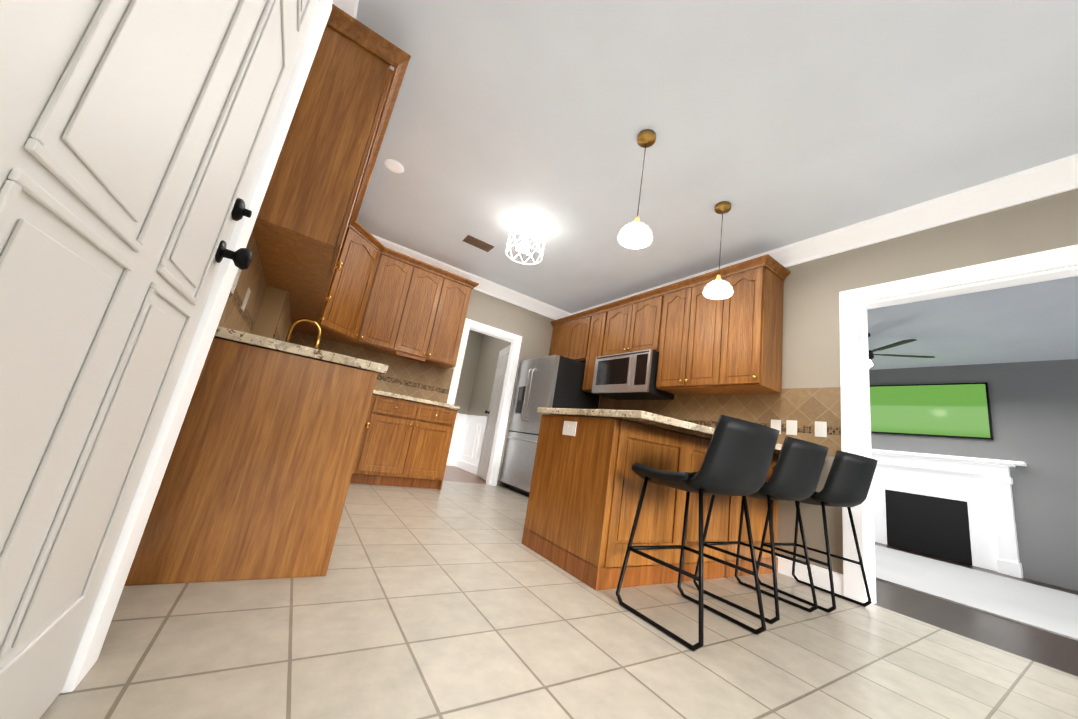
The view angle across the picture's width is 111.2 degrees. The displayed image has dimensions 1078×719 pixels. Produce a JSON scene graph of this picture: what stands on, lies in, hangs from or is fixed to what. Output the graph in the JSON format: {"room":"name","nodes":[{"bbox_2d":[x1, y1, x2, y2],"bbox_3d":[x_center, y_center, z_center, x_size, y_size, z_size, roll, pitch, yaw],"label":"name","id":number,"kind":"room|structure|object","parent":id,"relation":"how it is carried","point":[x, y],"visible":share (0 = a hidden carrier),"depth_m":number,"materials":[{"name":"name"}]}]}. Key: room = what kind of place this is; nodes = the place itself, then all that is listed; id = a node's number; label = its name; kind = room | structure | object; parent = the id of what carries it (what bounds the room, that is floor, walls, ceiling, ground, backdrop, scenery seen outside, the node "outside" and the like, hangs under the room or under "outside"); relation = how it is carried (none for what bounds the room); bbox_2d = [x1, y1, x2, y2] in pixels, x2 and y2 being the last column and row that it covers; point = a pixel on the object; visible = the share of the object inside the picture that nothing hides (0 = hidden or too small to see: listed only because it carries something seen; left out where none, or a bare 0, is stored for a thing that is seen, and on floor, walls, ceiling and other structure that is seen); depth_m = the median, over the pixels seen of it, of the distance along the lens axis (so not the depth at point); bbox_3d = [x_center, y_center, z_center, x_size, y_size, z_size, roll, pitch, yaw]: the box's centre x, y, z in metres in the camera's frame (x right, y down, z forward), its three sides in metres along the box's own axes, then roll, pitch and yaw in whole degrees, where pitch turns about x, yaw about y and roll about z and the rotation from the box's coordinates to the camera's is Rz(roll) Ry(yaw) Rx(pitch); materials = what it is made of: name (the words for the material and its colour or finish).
{"room":"kitchen","nodes":[
{"label":"kitchen","id":0,"kind":"room"},
{"bbox_2d":[454,330,482,414],"bbox_3d":[-2.165,0.363,6.459,2.320,2.720,0.100,17,-14,-31],"label":"wall","id":1,"kind":"structure","parent":0,"point":[468,371],"depth_m":6.96,"materials":[{"name":"paint"}]},
{"bbox_2d":[446,413,465,465],"bbox_3d":[-2.269,1.220,6.214,2.120,0.930,0.035,17,-14,-31],"label":"trim","id":2,"kind":"structure","parent":1,"relation":"attached to","point":[460,418],"depth_m":6.69,"materials":[{"name":"white"}]},
{"bbox_2d":[467,334,510,416],"bbox_3d":[-0.733,0.548,6.238,0.100,2.720,1.740,17,-14,-31],"label":"wall","id":3,"kind":"structure","parent":0,"point":[477,377],"depth_m":6.63,"materials":[{"name":"paint"}]},
{"bbox_2d":[456,415,486,473],"bbox_3d":[-0.922,1.394,6.002,0.035,0.930,1.710,17,-14,-31],"label":"trim","id":4,"kind":"structure","parent":3,"relation":"attached to","point":[466,442],"depth_m":6.35,"materials":[{"name":"white"}]},
{"bbox_2d":[476,345,510,480],"bbox_3d":[-0.666,0.783,5.660,0.200,2.020,0.757,17,-14,-31],"label":"hall door","id":5,"kind":"structure","parent":3,"relation":"in","point":[490,426],"depth_m":5.67,"materials":[{"name":"white wood"}]},
{"bbox_2d":[450,289,564,485],"bbox_3d":[-1.192,0.175,4.872,3.840,2.720,0.100,17,-14,-31],"label":"wall","id":6,"kind":"structure","parent":0,"point":[534,330],"depth_m":5.42,"materials":[{"name":"paint"}]},
{"bbox_2d":[289,331,453,403],"bbox_3d":[-1.967,0.127,4.304,1.960,0.490,0.008,17,-14,-31],"label":"backsplash","id":7,"kind":"structure","parent":6,"relation":"attached to","point":[409,377],"depth_m":4.48,"materials":[{"name":"beige tile"}]},
{"bbox_2d":[365,252,424,355],"bbox_3d":[-1.782,-0.669,4.283,0.498,1.115,0.385,17,-14,-31],"label":"upper cabinet","id":8,"kind":"object","parent":6,"relation":"attached to","point":[401,286],"depth_m":4.22,"materials":[{"name":"brown wood"}]},
{"bbox_2d":[398,264,476,368],"bbox_3d":[-1.355,-0.534,4.582,0.816,1.115,0.329,17,-14,-31],"label":"upper cabinet","id":9,"kind":"object","parent":6,"relation":"attached to","point":[433,336],"depth_m":4.47,"materials":[{"name":"brown wood"}]},
{"bbox_2d":[447,318,521,485],"bbox_3d":[-0.822,0.582,5.058,0.920,2.130,0.120,17,-14,-31],"label":"trim","id":10,"kind":"structure","parent":6,"relation":"attached to","point":[513,339],"depth_m":5.15,"materials":[{"name":"white wood"}]},
{"bbox_2d":[39,465,1077,718],"bbox_3d":[2.347,1.802,3.075,8.820,0.060,10.500,17,-14,-31],"label":"floor","id":11,"kind":"structure","parent":0,"point":[453,600],"depth_m":1.35,"materials":[{"name":"tile"}]},
{"bbox_2d":[124,338,377,585],"bbox_3d":[-1.281,0.440,1.773,0.638,0.876,0.714,17,-14,-31],"label":"base cabinet","id":12,"kind":"object","parent":11,"relation":"on","point":[255,482],"depth_m":1.46,"materials":[{"name":"brown wood"}]},
{"bbox_2d":[214,326,387,375],"bbox_3d":[-1.763,0.095,2.748,0.680,0.040,2.823,17,-14,-31],"label":"countertop","id":13,"kind":"structure","parent":12,"relation":"on","point":[223,333],"depth_m":1.56,"materials":[{"name":"stone"}]},
{"bbox_2d":[285,318,320,348],"bbox_3d":[-1.830,-0.128,2.838,0.236,0.407,0.106,17,-14,-31],"label":"faucet","id":14,"kind":"object","parent":13,"relation":"on","point":[317,339],"visible":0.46,"depth_m":2.89,"materials":[{"name":"gold metal"}]},
{"bbox_2d":[350,394,385,483],"bbox_3d":[-2.013,0.765,3.807,0.440,0.876,0.658,17,-14,-31],"label":"base cabinet","id":15,"kind":"object","parent":11,"relation":"on","point":[375,408],"depth_m":3.64,"materials":[{"name":"brown wood"}]},
{"bbox_2d":[362,397,456,489],"bbox_3d":[-1.553,0.903,4.094,0.960,0.876,0.658,17,-14,-31],"label":"base cabinet","id":16,"kind":"object","parent":11,"relation":"on","point":[404,443],"depth_m":3.86,"materials":[{"name":"brown wood"}]},
{"bbox_2d":[373,390,459,409],"bbox_3d":[-1.562,0.428,4.123,1.203,0.040,0.693,17,-14,-31],"label":"countertop","id":17,"kind":"structure","parent":16,"relation":"on","point":[377,392],"depth_m":3.92,"materials":[{"name":"stone"}]},
{"bbox_2d":[500,355,599,494],"bbox_3d":[0.136,0.921,5.051,0.880,1.775,0.893,17,-14,-31],"label":"fridge","id":18,"kind":"object","parent":11,"relation":"on","point":[553,381],"visible":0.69,"depth_m":4.81,"materials":[{"name":"grey metal"}]},
{"bbox_2d":[522,414,677,589],"bbox_3d":[0.354,0.847,2.412,0.502,0.876,0.765,17,-14,-31],"label":"base cabinet","id":19,"kind":"object","parent":11,"relation":"on","point":[587,482],"depth_m":2.13,"materials":[{"name":"brown wood"}]},
{"bbox_2d":[562,421,576,435],"bbox_3d":[0.195,0.441,2.366,0.008,0.090,0.130,17,-14,-31],"label":"outlet","id":20,"kind":"object","parent":19,"relation":"attached to","point":[569,428],"visible":1,"depth_m":2.36,"materials":[{"name":"white plastic"}]},
{"bbox_2d":[616,415,779,650],"bbox_3d":[0.786,0.750,1.755,0.502,0.920,0.564,17,-14,-31],"label":"bar stool","id":21,"kind":"object","parent":11,"relation":"on","point":[737,460],"visible":1,"depth_m":1.60,"materials":[{"name":"black leather"}]},
{"bbox_2d":[666,433,741,582],"bbox_3d":[0.843,0.994,2.717,0.929,0.876,0.765,17,-14,-31],"label":"base cabinet","id":22,"kind":"object","parent":11,"relation":"on","point":[689,451],"depth_m":2.39,"materials":[{"name":"brown wood"}]},
{"bbox_2d":[537,408,826,460],"bbox_3d":[0.985,0.570,2.865,1.918,0.040,1.412,17,-14,-31],"label":"countertop","id":23,"kind":"structure","parent":22,"relation":"on","point":[667,423],"depth_m":2.11,"materials":[{"name":"stone"}]},
{"bbox_2d":[693,436,828,623],"bbox_3d":[1.317,0.923,2.149,0.512,0.920,0.572,17,-14,-31],"label":"bar stool","id":24,"kind":"object","parent":11,"relation":"on","point":[796,473],"visible":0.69,"depth_m":1.98,"materials":[{"name":"black leather"}]},
{"bbox_2d":[757,450,877,612],"bbox_3d":[1.853,1.074,2.439,0.518,0.920,0.576,17,-14,-31],"label":"bar stool","id":25,"kind":"object","parent":11,"relation":"on","point":[849,480],"visible":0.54,"depth_m":2.27,"materials":[{"name":"black leather"}]},
{"bbox_2d":[872,449,1026,577],"bbox_3d":[5.500,2.054,5.298,0.220,1.385,1.900,17,-14,-31],"label":"fireplace mantel","id":26,"kind":"object","parent":11,"relation":"on","point":[960,509],"visible":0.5,"depth_m":5.12,"materials":[{"name":"white"}]},
{"bbox_2d":[875,545,1077,640],"bbox_3d":[3.950,2.234,4.020,2.800,0.012,3.800,17,-14,-31],"label":"living room rug","id":27,"kind":"object","parent":11,"relation":"on","point":[1050,610],"visible":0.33,"depth_m":3.33,"materials":[{"name":"fabric"}]},
{"bbox_2d":[356,0,1077,369],"bbox_3d":[2.787,-0.889,3.663,8.820,0.080,10.500,17,-14,-31],"label":"ceiling","id":28,"kind":"structure","parent":0,"point":[776,124],"depth_m":2.30,"materials":[{"name":"paint"}]},
{"bbox_2d":[384,159,403,172],"bbox_3d":[-1.215,-1.620,3.098,0.156,0.009,0.156,17,-14,-31],"label":"recessed light","id":29,"kind":"object","parent":28,"relation":"in","point":[394,166],"visible":1,"depth_m":3.09,"materials":[{"name":"white"}]},
{"bbox_2d":[463,235,493,251],"bbox_3d":[-0.682,-1.300,4.158,0.320,0.012,0.170,17,-14,-31],"label":"ceiling vent","id":30,"kind":"object","parent":28,"relation":"in","point":[476,242],"visible":1,"depth_m":4.14,"materials":[{"name":"brown metal"}]},
{"bbox_2d":[505,216,547,264],"bbox_3d":[-0.121,-1.164,3.622,0.372,0.325,0.372,17,-14,-31],"label":"drum ceiling light","id":31,"kind":"object","parent":28,"relation":"attached to","point":[528,227],"visible":1,"depth_m":3.58,"materials":[{"name":"white metal"}]},
{"bbox_2d":[617,129,655,248],"bbox_3d":[0.645,-1.094,2.339,0.212,0.758,0.213,17,-14,-31],"label":"pendant light","id":32,"kind":"object","parent":28,"relation":"hanging from","point":[637,234],"visible":1,"depth_m":2.27,"materials":[{"name":"white glass"}]},
{"bbox_2d":[332,0,1077,321],"bbox_3d":[0.713,-1.371,2.462,3.740,0.150,6.280,17,-14,-31],"label":"crown molding","id":33,"kind":"structure","parent":28,"relation":"attached to","point":[1047,179],"depth_m":2.67,"materials":[{"name":"white wood"}]},
{"bbox_2d":[702,201,733,299],"bbox_3d":[1.405,-0.857,2.860,0.212,0.758,0.213,17,-14,-31],"label":"pendant light","id":34,"kind":"object","parent":28,"relation":"hanging from","point":[718,288],"visible":1,"depth_m":2.79,"materials":[{"name":"white glass"}]},
{"bbox_2d":[868,333,934,367],"bbox_3d":[4.229,-0.100,4.895,1.332,0.470,1.279,17,-14,-31],"label":"room ceiling fan","id":35,"kind":"object","parent":28,"relation":"hanging from","point":[871,355],"visible":0.21,"depth_m":4.61,"materials":[{"name":"grey"}]},
{"bbox_2d":[598,188,1077,601],"bbox_3d":[2.086,0.341,3.174,0.108,2.720,6.280,17,-14,-31],"label":"wall","id":36,"kind":"structure","parent":0,"point":[812,289],"depth_m":2.86,"materials":[{"name":"paint"}]},
{"bbox_2d":[549,310,592,361],"bbox_3d":[0.564,-0.252,5.462,0.348,0.685,0.911,17,-14,-31],"label":"upper cabinet","id":37,"kind":"object","parent":36,"relation":"attached to","point":[569,339],"depth_m":5.30,"materials":[{"name":"brown wood"}]},
{"bbox_2d":[582,302,612,395],"bbox_3d":[0.866,-0.100,4.905,0.348,1.116,0.451,17,-14,-31],"label":"upper cabinet","id":38,"kind":"object","parent":36,"relation":"attached to","point":[598,323],"depth_m":4.81,"materials":[{"name":"brown wood"}]},
{"bbox_2d":[605,286,664,355],"bbox_3d":[1.224,-0.354,4.453,0.348,0.705,0.875,17,-14,-31],"label":"upper cabinet","id":39,"kind":"object","parent":36,"relation":"attached to","point":[633,327],"depth_m":4.30,"materials":[{"name":"brown wood"}]},
{"bbox_2d":[591,349,673,399],"bbox_3d":[1.072,0.199,4.293,0.474,0.455,0.855,17,-14,-31],"label":"microwave","id":40,"kind":"object","parent":39,"relation":"attached to","point":[628,376],"visible":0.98,"depth_m":4.09,"materials":[{"name":"grey metal"}]},
{"bbox_2d":[654,270,720,394],"bbox_3d":[1.620,-0.228,3.757,0.348,1.116,0.830,17,-14,-31],"label":"upper cabinet","id":41,"kind":"object","parent":36,"relation":"attached to","point":[697,340],"depth_m":3.68,"materials":[{"name":"brown wood"}]},
{"bbox_2d":[709,258,784,393],"bbox_3d":[1.894,-0.274,3.340,0.348,1.116,0.413,17,-14,-31],"label":"upper cabinet","id":42,"kind":"object","parent":36,"relation":"attached to","point":[747,324],"depth_m":3.21,"materials":[{"name":"brown wood"}]},
{"bbox_2d":[771,419,780,433],"bbox_3d":[1.990,0.565,3.106,0.008,0.118,0.078,17,-14,-31],"label":"electrical outlet","id":43,"kind":"object","parent":36,"relation":"attached to","point":[775,424],"visible":0.79,"depth_m":3.10,"materials":[{"name":"white plastic"}]},
{"bbox_2d":[786,420,796,434],"bbox_3d":[2.056,0.554,3.006,0.009,0.118,0.078,17,-14,-31],"label":"electrical outlet","id":44,"kind":"object","parent":36,"relation":"attached to","point":[791,427],"visible":1,"depth_m":3.00,"materials":[{"name":"white plastic"}]},
{"bbox_2d":[777,556,843,595],"bbox_3d":[1.956,1.557,2.693,0.016,0.130,0.435,17,-14,-31],"label":"baseboard","id":45,"kind":"structure","parent":36,"relation":"attached to","point":[820,577],"depth_m":2.64,"materials":[{"name":"white"}]},
{"bbox_2d":[815,421,826,436],"bbox_3d":[2.165,0.535,2.839,0.009,0.118,0.078,17,-14,-31],"label":"electrical outlet","id":46,"kind":"object","parent":36,"relation":"attached to","point":[820,428],"visible":1,"depth_m":2.83,"materials":[{"name":"white plastic"}]},
{"bbox_2d":[839,244,1077,604],"bbox_3d":[2.616,0.487,2.251,0.134,2.215,1.220,17,-14,-31],"label":"trim","id":47,"kind":"structure","parent":36,"relation":"attached to","point":[855,398],"depth_m":2.54,"materials":[{"name":"white wood"}]},
{"bbox_2d":[869,359,1077,590],"bbox_3d":[5.823,1.437,5.398,0.100,2.720,10.500,17,-14,-31],"label":"wall","id":48,"kind":"structure","parent":0,"point":[1034,410],"depth_m":4.69,"materials":[{"name":"paint"}]},
{"bbox_2d":[870,383,993,439],"bbox_3d":[5.782,0.765,5.626,0.048,0.780,1.400,17,-14,-31],"label":"wall-mounted tv","id":49,"kind":"object","parent":48,"relation":"attached to","point":[957,410],"visible":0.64,"depth_m":5.48,"materials":[{"name":"black glass"}]},
{"bbox_3d":[-1.069,-0.605,1.207,0.100,2.720,6.480,17,-14,-31],"label":"wall","id":50,"kind":"structure","parent":0,"visible":0},
{"bbox_2d":[0,0,318,718],"bbox_3d":[-0.614,-0.286,0.638,0.114,1.985,0.886,17,-14,-31],"label":"entry door","id":51,"kind":"structure","parent":50,"relation":"in","point":[134,135],"depth_m":0.53,"materials":[{"name":"white wood"}]},
{"bbox_2d":[60,0,332,692],"bbox_3d":[-0.915,-0.288,1.034,0.131,2.085,0.157,17,-14,-31],"label":"door frame","id":52,"kind":"structure","parent":50,"relation":"attached to","point":[101,616],"depth_m":0.97,"materials":[{"name":"white wood"}]},
{"bbox_2d":[218,230,290,341],"bbox_3d":[-1.952,-0.228,2.670,0.134,0.490,2.810,17,-14,-31],"label":"backsplash","id":53,"kind":"structure","parent":50,"relation":"attached to","point":[266,313],"depth_m":2.24,"materials":[{"name":"tile"}]},
{"bbox_2d":[230,268,241,293],"bbox_3d":[-1.307,-0.354,1.591,0.009,0.122,0.125,17,-14,-31],"label":"electrical outlet","id":54,"kind":"object","parent":53,"relation":"attached to","point":[235,281],"visible":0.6,"depth_m":1.60,"materials":[{"name":"white plastic"}]},
{"bbox_2d":[241,287,250,311],"bbox_3d":[-1.535,-0.313,1.937,0.009,0.118,0.078,17,-14,-31],"label":"electrical outlet","id":55,"kind":"object","parent":53,"relation":"attached to","point":[245,300],"visible":1,"depth_m":1.92,"materials":[{"name":"white plastic"}]},
{"bbox_2d":[266,280,328,319],"bbox_3d":[-1.660,-0.977,2.778,0.350,1.115,0.950,17,-14,-31],"label":"upper cabinet","id":56,"kind":"object","parent":53,"relation":"attached to","point":[303,303],"depth_m":2.73,"materials":[{"name":"brown wood"}]},
{"bbox_2d":[253,8,400,295],"bbox_3d":[-1.220,-1.052,2.107,0.350,1.115,0.902,17,-14,-31],"label":"upper cabinet","id":57,"kind":"object","parent":53,"relation":"attached to","point":[331,271],"depth_m":1.75,"materials":[{"name":"brown wood"}]},
{"bbox_2d":[290,196,363,327],"bbox_3d":[-1.977,-0.913,3.309,0.406,1.115,0.532,17,-14,-31],"label":"upper cabinet","id":58,"kind":"object","parent":53,"relation":"attached to","point":[324,322],"depth_m":3.57,"materials":[{"name":"brown wood"}]},
{"bbox_2d":[291,222,396,347],"bbox_3d":[-2.107,-0.815,3.855,0.800,1.115,0.770,17,-14,-31],"label":"upper cabinet","id":59,"kind":"object","parent":50,"relation":"attached to","point":[353,320],"depth_m":3.93,"materials":[{"name":"brown wood"}]}
]}

